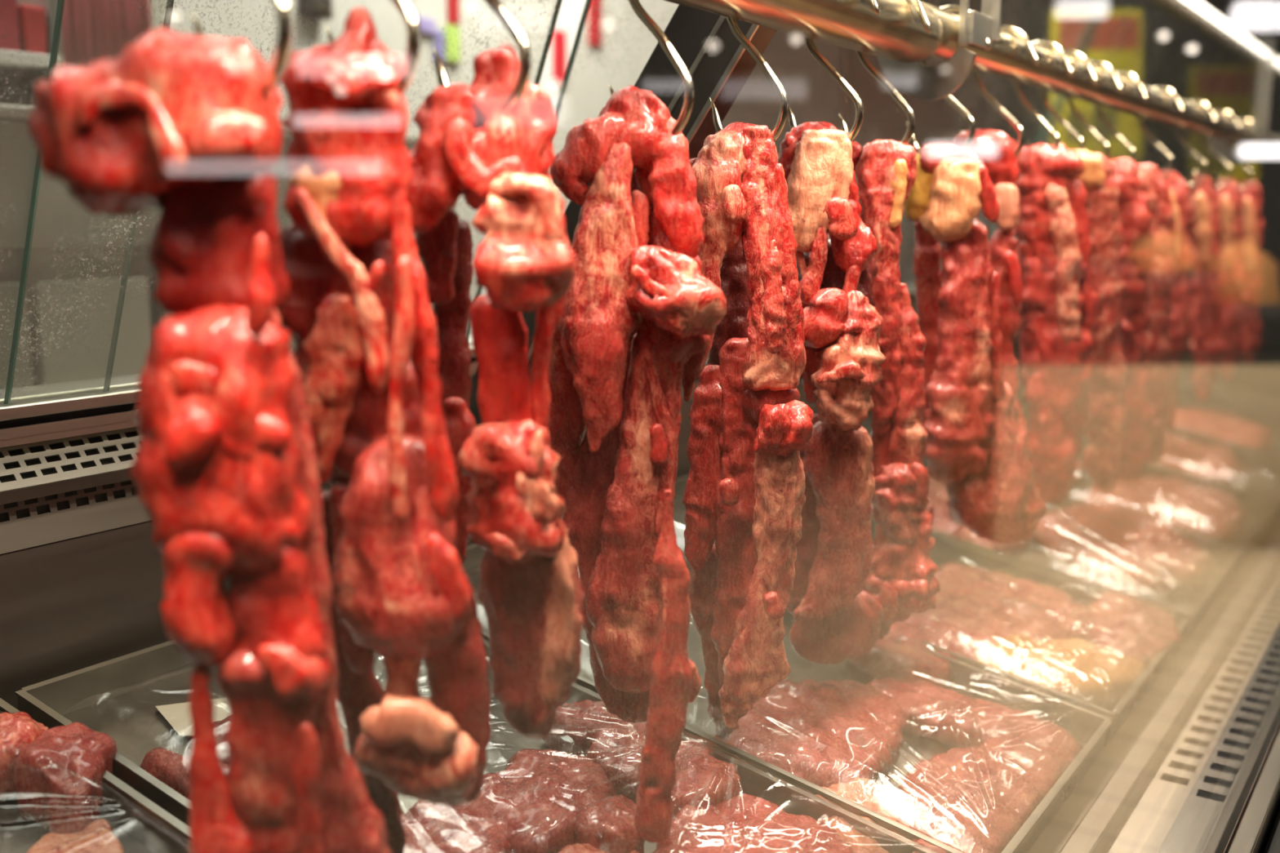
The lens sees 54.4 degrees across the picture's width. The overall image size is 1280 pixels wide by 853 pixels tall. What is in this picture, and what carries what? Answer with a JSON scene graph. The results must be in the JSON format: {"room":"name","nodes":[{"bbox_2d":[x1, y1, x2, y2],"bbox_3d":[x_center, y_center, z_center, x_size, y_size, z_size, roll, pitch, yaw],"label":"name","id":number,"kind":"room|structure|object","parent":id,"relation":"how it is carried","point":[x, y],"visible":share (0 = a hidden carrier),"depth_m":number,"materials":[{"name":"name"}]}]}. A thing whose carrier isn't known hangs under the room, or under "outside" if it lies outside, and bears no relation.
{"room":"food shop","nodes":[
{"label":"food shop","id":0,"kind":"room"},
{"bbox_2d":[60,0,679,335],"bbox_3d":[-1.779,-0.586,2.282,0.080,3.199,6.886,6,11,34],"label":"wall partition","id":1,"kind":"structure","parent":0,"point":[587,92],"depth_m":3.98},
{"bbox_2d":[61,0,151,66],"bbox_3d":[-1.245,-0.928,2.899,0.056,0.303,0.227,6,11,34],"label":"hanging cloth","id":2,"kind":"object","parent":1,"relation":"attached to","point":[92,31],"visible":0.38,"depth_m":2.88,"materials":[{"name":"red fabric"}]},
{"bbox_2d":[297,0,333,20],"bbox_3d":[-0.884,-1.147,3.400,0.056,0.060,0.084,6,11,34],"label":"intercom","id":3,"kind":"object","parent":1,"relation":"attached to","point":[321,10],"visible":1,"depth_m":3.38,"materials":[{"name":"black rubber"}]},
{"bbox_2d":[417,16,435,34],"bbox_3d":[-0.651,-1.216,3.774,0.016,0.044,0.072,6,11,34],"label":"sachet","id":4,"kind":"object","parent":1,"relation":"attached to","point":[427,25],"visible":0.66,"depth_m":3.77,"materials":[{"name":"plastic"}]},
{"bbox_2d":[433,29,445,62],"bbox_3d":[-0.618,-1.172,3.831,0.016,0.095,0.040,6,11,34],"label":"sachet","id":5,"kind":"object","parent":1,"relation":"attached to","point":[439,35],"visible":0.81,"depth_m":3.82,"materials":[{"name":"plastic"}]},
{"bbox_2d":[443,24,460,62],"bbox_3d":[-0.585,-1.191,3.876,0.016,0.108,0.063,6,11,34],"label":"sachet","id":6,"kind":"object","parent":1,"relation":"attached to","point":[452,34],"visible":1,"depth_m":3.87,"materials":[{"name":"plastic"}]},
{"bbox_2d":[446,0,459,24],"bbox_3d":[-0.581,-1.323,3.865,0.012,0.140,0.050,6,11,34],"label":"strip","id":7,"kind":"object","parent":1,"relation":"attached to","point":[452,6],"visible":1,"depth_m":3.86,"materials":[{"name":"red plastic"}]},
{"bbox_2d":[501,44,515,53],"bbox_3d":[-0.434,-1.204,4.103,0.012,0.100,0.061,6,11,34],"label":"strip","id":8,"kind":"object","parent":1,"relation":"attached to","point":[512,49],"visible":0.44,"depth_m":4.10,"materials":[{"name":"red plastic"}]},
{"bbox_2d":[552,29,566,84],"bbox_3d":[-0.279,-1.283,4.321,0.012,0.178,0.068,6,11,34],"label":"strip","id":9,"kind":"object","parent":1,"relation":"attached to","point":[559,37],"visible":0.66,"depth_m":4.31,"materials":[{"name":"red plastic"}]},
{"bbox_2d":[587,0,601,46],"bbox_3d":[-0.162,-1.488,4.463,0.012,0.238,0.072,6,11,34],"label":"strip","id":10,"kind":"object","parent":1,"relation":"attached to","point":[595,38],"visible":0.97,"depth_m":4.46,"materials":[{"name":"red plastic"}]},
{"bbox_2d":[682,121,813,737],"bbox_3d":[0.104,0.028,1.283,0.109,0.667,0.149,-7,12,-37],"label":"meat","id":11,"kind":"object","parent":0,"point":[744,500],"visible":0.94,"depth_m":1.27,"materials":[{"name":"red food"}]},
{"bbox_2d":[715,30,844,233],"bbox_3d":[-2.709,-1.498,5.902,0.100,3.799,17.000,6,11,34],"label":"wall","id":12,"kind":"structure","parent":0,"point":[775,53],"depth_m":11.71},
{"bbox_2d":[777,120,885,664],"bbox_3d":[0.219,-0.023,1.430,0.130,0.638,0.144,3,10,17],"label":"meat","id":13,"kind":"object","parent":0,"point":[836,621],"visible":0.91,"depth_m":1.39,"materials":[{"name":"red food"}]},
{"bbox_2d":[852,138,940,639],"bbox_3d":[0.312,-0.028,1.539,0.132,0.638,0.102,6,11,34],"label":"meat","id":14,"kind":"object","parent":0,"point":[901,577],"visible":0.84,"depth_m":1.53,"materials":[{"name":"red food"}]},
{"bbox_2d":[903,142,1047,544],"bbox_3d":[0.462,-0.107,1.710,0.217,0.555,0.092,-1,10,-7],"label":"meat","id":15,"kind":"object","parent":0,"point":[977,446],"visible":0.93,"depth_m":1.69,"materials":[{"name":"red food"}]},
{"bbox_2d":[1013,142,1102,504],"bbox_3d":[0.670,-0.160,2.022,0.162,0.586,0.094,-1,10,-6],"label":"meat","id":16,"kind":"object","parent":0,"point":[1059,312],"visible":0.96,"depth_m":1.99,"materials":[{"name":"red food"}]},
{"bbox_2d":[842,0,1279,309],"bbox_3d":[7.294,-2.065,9.278,12.590,3.799,0.100,6,11,34],"label":"wall","id":17,"kind":"structure","parent":0,"point":[934,119],"depth_m":11.53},
{"bbox_2d":[1074,149,1127,492],"bbox_3d":[0.777,-0.174,2.134,0.137,0.588,0.069,0,10,0],"label":"meat","id":18,"kind":"object","parent":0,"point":[1106,428],"visible":0.68,"depth_m":2.12,"materials":[{"name":"red food"}]},
{"bbox_2d":[1159,169,1192,429],"bbox_3d":[1.143,-0.271,2.704,0.104,0.563,0.079,-4,10,-24],"label":"meat","id":19,"kind":"object","parent":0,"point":[1179,297],"visible":0.48,"depth_m":2.69,"materials":[{"name":"red food"}]},
{"bbox_2d":[1186,175,1226,402],"bbox_3d":[1.364,-0.330,3.017,0.112,0.548,0.075,-2,10,-13],"label":"meat","id":20,"kind":"object","parent":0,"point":[1206,286],"visible":0.98,"depth_m":3.00,"materials":[{"name":"red food"}]},
{"bbox_3d":[2.503,-2.840,2.090,12.700,0.090,17.000,6,11,34],"label":"ceiling","id":21,"kind":"structure","parent":0,"visible":0},
{"bbox_2d":[1050,0,1142,158],"bbox_3d":[1.849,-2.163,4.903,0.406,2.168,0.014,0,10,0],"label":"sign","id":22,"kind":"object","parent":21,"relation":"hanging from","point":[1100,46],"visible":0.59,"depth_m":5.01,"materials":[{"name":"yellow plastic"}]},
{"bbox_2d":[1188,0,1258,182],"bbox_3d":[3.290,-2.475,6.878,0.442,2.207,0.014,0,10,0],"label":"sign","id":23,"kind":"object","parent":21,"relation":"hanging from","point":[1245,100],"visible":0.62,"depth_m":6.98,"materials":[{"name":"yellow plastic"}]},
{"bbox_3d":[2.379,0.972,2.815,13.000,0.050,17.000,6,11,34],"label":"floor","id":24,"kind":"structure","parent":0,"visible":0},
{"bbox_2d":[0,103,454,389],"bbox_3d":[-1.944,0.391,1.368,0.780,1.573,4.342,6,11,34],"label":"glass panel","id":25,"kind":"object","parent":24,"relation":"on","point":[64,230],"visible":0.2,"depth_m":2.07,"materials":[{"name":"glass"}]},
{"bbox_2d":[0,103,418,146],"bbox_3d":[-1.944,-0.375,1.240,0.780,0.020,4.342,6,11,34],"label":"countertop","id":26,"kind":"structure","parent":25,"relation":"on","point":[8,112],"depth_m":1.97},
{"bbox_2d":[0,72,34,106],"bbox_3d":[-1.116,-0.586,2.207,0.080,0.074,0.080,6,11,34],"label":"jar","id":27,"kind":"object","parent":26,"relation":"on","point":[23,95],"visible":0.71,"depth_m":2.18,"materials":[{"name":"glass"}]},
{"bbox_2d":[0,48,63,94],"bbox_3d":[-1.988,-0.417,1.114,0.400,0.103,2.899,6,11,34],"label":"wall shelf","id":28,"kind":"object","parent":26,"relation":"on","point":[35,65],"visible":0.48,"depth_m":2.16,"materials":[{"name":"metal"}]},
{"bbox_2d":[0,0,20,51],"bbox_3d":[-1.152,-0.711,2.159,0.170,0.130,0.058,6,11,34],"label":"pack","id":29,"kind":"object","parent":28,"relation":"on","point":[9,27],"visible":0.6,"depth_m":2.12},
{"bbox_2d":[17,4,46,54],"bbox_3d":[-1.119,-0.697,2.210,0.170,0.084,0.047,6,11,34],"label":"pack","id":30,"kind":"object","parent":28,"relation":"on","point":[32,24],"visible":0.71,"depth_m":2.16},
{"bbox_2d":[16,0,62,56],"bbox_3d":[-1.099,-0.719,2.237,0.170,0.120,0.021,6,11,34],"label":"pack","id":31,"kind":"object","parent":28,"relation":"on","point":[51,6],"visible":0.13,"depth_m":2.19},
{"bbox_2d":[0,0,1279,852],"bbox_3d":[1.021,-0.101,2.773,1.200,1.960,7.100,6,11,34],"label":"display case","id":32,"kind":"object","parent":24,"relation":"on","point":[1194,766],"visible":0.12,"depth_m":1.35,"materials":[{"name":"metal"}]},
{"bbox_2d":[0,697,190,852],"bbox_3d":[-0.414,0.428,0.810,0.841,0.191,0.466,6,11,34],"label":"tray","id":33,"kind":"object","parent":32,"relation":"on","point":[138,832],"visible":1,"depth_m":1.09,"materials":[{"name":"metal"}]},
{"bbox_2d":[0,711,48,804],"bbox_3d":[-0.586,0.298,1.134,0.083,0.071,0.094,6,11,34],"label":"steak","id":34,"kind":"object","parent":33,"relation":"on","point":[19,729],"visible":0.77,"depth_m":1.11,"materials":[{"name":"food"}]},
{"bbox_2d":[13,722,117,833],"bbox_3d":[-0.516,0.316,1.115,0.079,0.075,0.123,-1,10,-7],"label":"meat","id":35,"kind":"object","parent":33,"relation":"on","point":[68,759],"visible":0.98,"depth_m":1.08,"materials":[{"name":"red food"}]},
{"bbox_2d":[26,818,124,852],"bbox_3d":[-0.467,0.371,1.022,0.093,0.038,0.137,-6,11,-33],"label":"slab","id":36,"kind":"object","parent":33,"relation":"in","point":[98,837],"visible":1,"depth_m":1.05,"materials":[{"name":"food"}]},
{"bbox_2d":[0,710,188,840],"bbox_3d":[-0.580,0.344,0.914,0.410,0.084,0.435,6,11,34],"label":"film","id":37,"kind":"object","parent":33,"relation":"on","point":[100,780],"visible":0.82,"depth_m":1.05,"materials":[{"name":"plastic"}]},
{"bbox_2d":[191,0,292,95],"bbox_3d":[-0.231,-0.293,0.721,0.110,0.209,0.008,7,12,37],"label":"hook","id":38,"kind":"object","parent":32,"relation":"hanging from","point":[275,72],"visible":0.54,"depth_m":0.71,"materials":[{"name":"metal"}]},
{"bbox_2d":[27,26,391,852],"bbox_3d":[-0.264,0.041,0.778,0.195,0.556,0.089,1,10,4],"label":"meat","id":39,"kind":"object","parent":38,"relation":"hanging from","point":[184,125],"visible":1,"depth_m":0.75,"materials":[{"name":"red food"}]},
{"bbox_2d":[325,0,420,93],"bbox_3d":[-0.172,-0.310,0.806,0.110,0.204,0.008,8,12,39],"label":"hook","id":40,"kind":"object","parent":32,"relation":"hanging from","point":[413,44],"visible":0.58,"depth_m":0.79,"materials":[{"name":"metal"}]},
{"bbox_2d":[277,7,491,852],"bbox_3d":[-0.188,0.038,0.876,0.152,0.636,0.107,1,10,3],"label":"meat","id":41,"kind":"object","parent":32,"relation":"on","point":[361,321],"visible":0.98,"depth_m":0.85,"materials":[{"name":"red food"}]},
{"bbox_2d":[14,640,935,852],"bbox_3d":[-0.147,0.362,1.199,0.841,0.191,0.454,6,11,34],"label":"tray","id":42,"kind":"object","parent":32,"relation":"on","point":[128,714],"visible":0.25,"depth_m":1.29,"materials":[{"name":"metal"}]},
{"bbox_2d":[139,746,227,799],"bbox_3d":[-0.372,0.341,1.121,0.210,0.067,0.080,9,13,43],"label":"offal","id":43,"kind":"object","parent":42,"relation":"on","point":[171,767],"visible":0.12,"depth_m":1.14,"materials":[{"name":"food"}]},
{"bbox_2d":[155,697,230,735],"bbox_3d":[-0.442,0.304,1.303,0.111,0.020,0.086,-6,11,-30],"label":"card","id":44,"kind":"object","parent":42,"relation":"on","point":[177,715],"visible":0.36,"depth_m":1.30,"materials":[{"name":"paper"}]},
{"bbox_2d":[185,715,229,764],"bbox_3d":[-0.387,0.316,1.183,0.091,0.062,0.071,6,11,34],"label":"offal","id":45,"kind":"object","parent":42,"relation":"on","point":[220,726],"visible":0.1,"depth_m":1.17,"materials":[{"name":"food"}]},
{"bbox_2d":[400,809,425,852],"bbox_3d":[-0.232,0.383,1.093,0.122,0.047,0.153,-1,10,-4],"label":"packaged meat","id":46,"kind":"object","parent":42,"relation":"on","point":[411,846],"visible":0.16,"depth_m":1.11,"materials":[{"name":"food"}]},
{"bbox_2d":[405,776,512,852],"bbox_3d":[-0.168,0.374,1.154,0.107,0.057,0.163,0,10,1],"label":"packaged meat","id":47,"kind":"object","parent":42,"relation":"on","point":[465,828],"visible":0.6,"depth_m":1.13,"materials":[{"name":"red food"}]},
{"bbox_2d":[68,638,943,852],"bbox_3d":[-0.116,0.339,1.173,0.770,0.157,0.430,6,11,34],"label":"film","id":48,"kind":"object","parent":42,"relation":"on","point":[734,755],"visible":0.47,"depth_m":1.21,"materials":[{"name":"plastic"}]},
{"bbox_2d":[483,748,618,852],"bbox_3d":[-0.094,0.364,1.212,0.142,0.059,0.167,6,11,34],"label":"packaged meat","id":49,"kind":"object","parent":42,"relation":"on","point":[521,794],"visible":0.85,"depth_m":1.19,"materials":[{"name":"red food"}]},
{"bbox_2d":[542,699,619,755],"bbox_3d":[-0.061,0.326,1.348,0.089,0.060,0.077,6,11,34],"label":"packaged meat","id":50,"kind":"object","parent":42,"relation":"on","point":[575,740],"visible":0.64,"depth_m":1.32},
{"bbox_2d":[558,843,638,852],"bbox_3d":[-0.037,0.406,1.087,0.132,0.057,0.107,-6,11,-32],"label":"packaged meat","id":51,"kind":"object","parent":42,"relation":"on","point":[577,847],"visible":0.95,"depth_m":1.11,"materials":[{"name":"food"}]},
{"bbox_2d":[573,795,645,852],"bbox_3d":[-0.028,0.379,1.160,0.075,0.066,0.080,6,11,34],"label":"packaged meat","id":52,"kind":"object","parent":42,"relation":"on","point":[608,825],"visible":0.85,"depth_m":1.13,"materials":[{"name":"red food"}]},
{"bbox_2d":[586,718,647,803],"bbox_3d":[-0.016,0.344,1.305,0.080,0.065,0.125,1,10,5],"label":"packaged meat","id":53,"kind":"object","parent":42,"relation":"on","point":[619,752],"visible":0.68,"depth_m":1.27,"materials":[{"name":"food"}]},
{"bbox_2d":[671,740,742,820],"bbox_3d":[0.062,0.365,1.284,0.083,0.058,0.126,0,10,-1],"label":"packaged meat","id":54,"kind":"object","parent":42,"relation":"on","point":[705,780],"visible":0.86,"depth_m":1.25,"materials":[{"name":"red food"}]},
{"bbox_2d":[652,793,855,852],"bbox_3d":[0.103,0.410,1.159,0.194,0.067,0.221,6,11,34],"label":"packaged meat","id":55,"kind":"object","parent":42,"relation":"on","point":[708,825],"visible":0.99,"depth_m":1.18,"materials":[{"name":"red food"}]},
{"bbox_2d":[432,0,531,124],"bbox_3d":[-0.111,-0.324,0.895,0.110,0.207,0.009,7,12,35],"label":"hook","id":56,"kind":"object","parent":32,"relation":"hanging from","point":[513,28],"visible":0.8,"depth_m":0.89,"materials":[{"name":"metal"}]},
{"bbox_2d":[406,48,584,738],"bbox_3d":[-0.112,-0.013,0.943,0.164,0.530,0.104,5,11,28],"label":"meat","id":57,"kind":"object","parent":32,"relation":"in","point":[531,595],"visible":0.94,"depth_m":0.92,"materials":[{"name":"red food"}]},
{"bbox_2d":[608,0,693,134],"bbox_3d":[0.015,-0.351,1.078,0.110,0.214,0.008,8,12,38],"label":"hook","id":58,"kind":"object","parent":32,"relation":"hanging from","point":[636,6],"visible":0.78,"depth_m":1.07,"materials":[{"name":"metal"}]},
{"bbox_2d":[529,84,726,842],"bbox_3d":[0.003,0.031,1.138,0.143,0.662,0.188,-8,12,-40],"label":"meat","id":59,"kind":"object","parent":58,"relation":"hanging from","point":[640,317],"visible":0.96,"depth_m":1.10,"materials":[{"name":"red food"}]},
{"bbox_2d":[709,16,788,142],"bbox_3d":[0.113,-0.376,1.220,0.110,0.212,0.008,8,12,39],"label":"hook","id":60,"kind":"object","parent":32,"relation":"hanging from","point":[736,31],"visible":0.77,"depth_m":1.22,"materials":[{"name":"metal"}]},
{"bbox_2d":[461,515,1111,852],"bbox_3d":[0.110,0.300,1.573,0.841,0.191,0.438,6,11,34],"label":"tray","id":61,"kind":"object","parent":32,"relation":"on","point":[1089,728],"visible":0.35,"depth_m":1.53,"materials":[{"name":"metal"}]},
{"bbox_2d":[463,550,1113,791],"bbox_3d":[0.141,0.277,1.547,0.770,0.155,0.422,6,11,34],"label":"film","id":62,"kind":"object","parent":61,"relation":"on","point":[682,550],"visible":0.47,"depth_m":1.51,"materials":[{"name":"plastic"}]},
{"bbox_2d":[713,677,907,787],"bbox_3d":[0.211,0.346,1.442,0.189,0.066,0.288,6,11,34],"label":"slab","id":63,"kind":"object","parent":61,"relation":"on","point":[766,732],"visible":0.84,"depth_m":1.40,"materials":[{"name":"red food"}]},
{"bbox_2d":[814,777,909,852],"bbox_3d":[0.237,0.399,1.274,0.126,0.050,0.151,6,11,34],"label":"slab","id":64,"kind":"object","parent":61,"relation":"on","point":[886,801],"visible":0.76,"depth_m":1.27,"materials":[{"name":"food"}]},
{"bbox_2d":[867,677,1083,754],"bbox_3d":[0.401,0.358,1.514,0.267,0.077,0.113,4,10,23],"label":"slab","id":65,"kind":"object","parent":61,"relation":"on","point":[923,704],"visible":0.8,"depth_m":1.49,"materials":[{"name":"red food"}]},
{"bbox_2d":[895,736,1077,852],"bbox_3d":[0.360,0.397,1.338,0.146,0.064,0.390,6,11,34],"label":"slab","id":66,"kind":"object","parent":61,"relation":"on","point":[996,784],"visible":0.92,"depth_m":1.31,"materials":[{"name":"red food"}]},
{"bbox_2d":[788,0,879,142],"bbox_3d":[0.209,-0.402,1.360,0.110,0.206,0.009,7,12,35],"label":"hook","id":67,"kind":"object","parent":32,"relation":"hanging from","point":[873,4],"visible":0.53,"depth_m":1.35,"materials":[{"name":"metal"}]},
{"bbox_2d":[838,0,931,144],"bbox_3d":[0.289,-0.421,1.477,0.110,0.208,0.008,5,11,28],"label":"hook","id":68,"kind":"object","parent":32,"relation":"hanging from","point":[865,62],"visible":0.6,"depth_m":1.47,"materials":[{"name":"metal"}]},
{"bbox_2d":[673,475,1188,746],"bbox_3d":[0.368,0.237,1.947,0.841,0.191,0.451,6,11,34],"label":"tray","id":69,"kind":"object","parent":32,"relation":"on","point":[944,549],"visible":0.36,"depth_m":2.00,"materials":[{"name":"metal"}]},
{"bbox_2d":[847,609,978,688],"bbox_3d":[0.386,0.301,1.706,0.160,0.069,0.255,6,11,34],"label":"meat","id":70,"kind":"object","parent":69,"relation":"on","point":[889,657],"visible":0.73,"depth_m":1.64,"materials":[{"name":"red food"}]},
{"bbox_2d":[674,494,1188,681],"bbox_3d":[0.399,0.214,1.921,0.770,0.154,0.435,6,11,34],"label":"film","id":71,"kind":"object","parent":69,"relation":"on","point":[676,498],"visible":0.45,"depth_m":1.90,"materials":[{"name":"plastic"}]},
{"bbox_2d":[923,563,1090,650],"bbox_3d":[0.527,0.280,1.849,0.261,0.088,0.373,6,11,34],"label":"meat","id":72,"kind":"object","parent":69,"relation":"on","point":[985,607],"visible":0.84,"depth_m":1.81,"materials":[{"name":"red food"}]},
{"bbox_2d":[975,633,1150,711],"bbox_3d":[0.579,0.331,1.687,0.274,0.076,0.161,-4,10,-24],"label":"meat","id":73,"kind":"object","parent":69,"relation":"on","point":[1081,682],"visible":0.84,"depth_m":1.65,"materials":[{"name":"red food"}]},
{"bbox_2d":[1086,591,1186,674],"bbox_3d":[0.724,0.307,1.847,0.150,0.071,0.282,6,11,34],"label":"meat","id":74,"kind":"object","parent":69,"relation":"on","point":[1121,626],"visible":0.86,"depth_m":1.81,"materials":[{"name":"red food"}]},
{"bbox_2d":[906,4,991,155],"bbox_3d":[0.407,-0.452,1.647,0.110,0.204,0.008,5,11,30],"label":"hook","id":75,"kind":"object","parent":32,"relation":"hanging from","point":[949,98],"visible":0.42,"depth_m":1.64,"materials":[{"name":"metal"}]},
{"bbox_2d":[960,24,1038,157],"bbox_3d":[0.523,-0.480,1.816,0.110,0.204,0.008,6,11,30],"label":"hook","id":76,"kind":"object","parent":32,"relation":"hanging from","point":[1020,33],"visible":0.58,"depth_m":1.81,"materials":[{"name":"metal"}]},
{"bbox_2d":[951,128,1032,459],"bbox_3d":[0.531,-0.161,1.870,0.144,0.556,0.063,0,10,-1],"label":"meat","id":77,"kind":"object","parent":76,"relation":"hanging from","point":[996,149],"visible":0.59,"depth_m":1.83,"materials":[{"name":"red food"}]},
{"bbox_2d":[1012,40,1073,150],"bbox_3d":[0.628,-0.505,1.968,0.110,0.204,0.009,7,12,38],"label":"hook","id":78,"kind":"object","parent":32,"relation":"hanging from","point":[1045,42],"visible":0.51,"depth_m":1.95,"materials":[{"name":"metal"}]},
{"bbox_2d":[861,417,1237,546],"bbox_3d":[0.908,0.105,2.732,0.841,0.191,0.476,6,11,34],"label":"tray","id":79,"kind":"object","parent":32,"relation":"on","point":[1078,489],"visible":0.06,"depth_m":2.77,"materials":[{"name":"metal"}]},
{"bbox_2d":[869,426,1237,521],"bbox_3d":[0.939,0.082,2.707,0.770,0.155,0.460,6,11,34],"label":"film","id":80,"kind":"object","parent":79,"relation":"on","point":[1028,426],"visible":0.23,"depth_m":2.57,"materials":[{"name":"plastic"}]},
{"bbox_2d":[1069,456,1085,489],"bbox_3d":[0.833,0.076,2.780,0.296,0.088,0.387,6,11,34],"label":"meat","id":81,"kind":"object","parent":79,"relation":"on","point":[1080,466],"visible":0.05,"depth_m":2.74,"materials":[{"name":"food"}]},
{"bbox_2d":[1085,475,1235,543],"bbox_3d":[1.106,0.165,2.604,0.297,0.092,0.386,6,11,34],"label":"meat","id":82,"kind":"object","parent":79,"relation":"on","point":[1221,528],"visible":0.75,"depth_m":2.53,"materials":[{"name":"red food"}]},
{"bbox_2d":[871,444,1231,638],"bbox_3d":[0.634,0.172,2.334,0.841,0.191,0.471,6,11,34],"label":"tray","id":83,"kind":"object","parent":32,"relation":"on","point":[1193,606],"visible":0.24,"depth_m":2.13,"materials":[{"name":"metal"}]},
{"bbox_2d":[871,466,964,539],"bbox_3d":[0.561,0.143,2.381,0.294,0.092,0.390,6,11,34],"label":"meat","id":84,"kind":"object","parent":83,"relation":"on","point":[942,520],"visible":0.15,"depth_m":2.25,"materials":[{"name":"food"}]},
{"bbox_2d":[959,527,1035,557],"bbox_3d":[0.647,0.184,2.274,0.141,0.063,0.316,6,11,34],"label":"meat","id":85,"kind":"object","parent":83,"relation":"on","point":[1015,549],"visible":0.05,"depth_m":2.17,"materials":[{"name":"food"}]},
{"bbox_2d":[868,433,1228,595],"bbox_3d":[0.666,0.149,2.309,0.770,0.154,0.455,6,11,34],"label":"film","id":86,"kind":"object","parent":83,"relation":"on","point":[868,433],"visible":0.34,"depth_m":2.19,"materials":[{"name":"plastic"}]},
{"bbox_2d":[1033,502,1214,596],"bbox_3d":[0.883,0.217,2.283,0.310,0.093,0.404,6,11,34],"label":"meat","id":87,"kind":"object","parent":83,"relation":"on","point":[1178,560],"visible":0.95,"depth_m":2.19,"materials":[{"name":"red food"}]},
{"bbox_2d":[1027,49,1097,150],"bbox_3d":[0.705,-0.524,2.080,0.110,0.204,0.009,6,11,34],"label":"hook","id":88,"kind":"object","parent":32,"relation":"hanging from","point":[1072,52],"visible":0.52,"depth_m":2.07,"materials":[{"name":"metal"}]},
{"bbox_2d":[1066,60,1122,159],"bbox_3d":[0.800,-0.547,2.219,0.110,0.204,0.009,7,12,37],"label":"hook","id":89,"kind":"object","parent":32,"relation":"hanging from","point":[1106,66],"visible":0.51,"depth_m":2.21,"materials":[{"name":"metal"}]},
{"bbox_2d":[1109,157,1156,482],"bbox_3d":[0.889,-0.189,2.275,0.123,0.593,0.072,-2,10,-12],"label":"meat","id":90,"kind":"object","parent":89,"relation":"hanging from","point":[1135,255],"visible":0.69,"depth_m":2.26,"materials":[{"name":"red food"}]},
{"bbox_2d":[1094,70,1146,160],"bbox_3d":[0.909,-0.574,2.377,0.110,0.204,0.009,8,12,38],"label":"hook","id":91,"kind":"object","parent":32,"relation":"hanging from","point":[1134,77],"visible":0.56,"depth_m":2.36,"materials":[{"name":"metal"}]},
{"bbox_2d":[1136,163,1177,462],"bbox_3d":[0.996,-0.216,2.437,0.101,0.585,0.057,2,10,12],"label":"meat","id":92,"kind":"object","parent":91,"relation":"hanging from","point":[1162,274],"visible":0.72,"depth_m":2.41,"materials":[{"name":"red food"}]},
{"bbox_2d":[1016,391,1241,489],"bbox_3d":[1.183,0.038,3.132,0.841,0.191,0.476,6,11,34],"label":"tray","id":93,"kind":"object","parent":32,"relation":"on","point":[1085,439],"visible":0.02,"depth_m":3.20,"materials":[{"name":"metal"}]},
{"bbox_2d":[1017,386,1242,471],"bbox_3d":[1.215,0.015,3.107,0.770,0.156,0.460,6,11,34],"label":"film","id":94,"kind":"object","parent":93,"relation":"on","point":[1184,431],"visible":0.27,"depth_m":3.03,"materials":[{"name":"plastic"}]},
{"bbox_2d":[1147,431,1240,486],"bbox_3d":[1.313,0.075,3.047,0.296,0.092,0.394,6,11,34],"label":"meat","id":95,"kind":"object","parent":93,"relation":"on","point":[1216,471],"visible":0.53,"depth_m":2.96,"materials":[{"name":"food"}]},
{"bbox_2d":[1016,369,1245,448],"bbox_3d":[1.461,-0.030,3.536,0.841,0.191,0.486,6,11,34],"label":"tray","id":96,"kind":"object","parent":32,"relation":"on","point":[1181,404],"visible":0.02,"depth_m":3.68,"materials":[{"name":"metal"}]},
{"bbox_2d":[1173,407,1244,446],"bbox_3d":[1.595,0.008,3.453,0.299,0.094,0.404,6,11,34],"label":"meat","id":97,"kind":"object","parent":96,"relation":"on","point":[1228,426],"visible":0.57,"depth_m":3.39,"materials":[{"name":"food"}]},
{"bbox_2d":[1128,85,1183,177],"bbox_3d":[1.097,-0.620,2.650,0.110,0.204,0.008,8,12,39],"label":"hook","id":98,"kind":"object","parent":32,"relation":"hanging from","point":[1170,91],"visible":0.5,"depth_m":2.64,"materials":[{"name":"metal"}]},
{"bbox_2d":[1102,671,1215,852],"bbox_3d":[1.404,0.249,2.568,0.095,0.002,7.100,6,11,34],"label":"grille","id":99,"kind":"object","parent":32,"relation":"attached to","point":[1159,816],"depth_m":1.45,"materials":[{"name":"metal"}]},
{"bbox_2d":[1165,99,1217,186],"bbox_3d":[1.312,-0.672,2.963,0.110,0.204,0.009,7,12,38],"label":"hook","id":100,"kind":"object","parent":32,"relation":"hanging from","point":[1184,143],"visible":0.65,"depth_m":2.95,"materials":[{"name":"metal"}]},
{"bbox_2d":[1176,372,1248,415],"bbox_3d":[1.756,-0.102,3.964,0.841,0.191,0.536,6,11,34],"label":"tray","id":101,"kind":"object","parent":32,"relation":"on","point":[1223,396],"visible":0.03,"depth_m":4.12,"materials":[{"name":"metal"}]},
{"bbox_2d":[1193,110,1242,190],"bbox_3d":[1.502,-0.719,3.239,0.110,0.204,0.008,5,11,28],"label":"hook","id":102,"kind":"object","parent":32,"relation":"hanging from","point":[1212,151],"visible":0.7,"depth_m":3.23,"materials":[{"name":"metal"}]},
{"bbox_2d":[1215,178,1246,380],"bbox_3d":[1.554,-0.385,3.291,0.107,0.532,0.069,-2,10,-12],"label":"meat","id":103,"kind":"object","parent":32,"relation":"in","point":[1231,320],"visible":0.89,"depth_m":3.27,"materials":[{"name":"red food"}]},
{"bbox_2d":[1216,118,1262,191],"bbox_3d":[1.689,-0.764,3.510,0.110,0.204,0.008,5,11,29],"label":"hook","id":104,"kind":"object","parent":32,"relation":"hanging from","point":[1250,122],"visible":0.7,"depth_m":3.50,"materials":[{"name":"metal"}]},
{"bbox_2d":[1239,180,1263,364],"bbox_3d":[1.740,-0.438,3.561,0.103,0.523,0.073,-3,10,-19],"label":"meat","id":105,"kind":"object","parent":104,"relation":"hanging from","point":[1251,231],"visible":0.74,"depth_m":3.53,"materials":[{"name":"food"}]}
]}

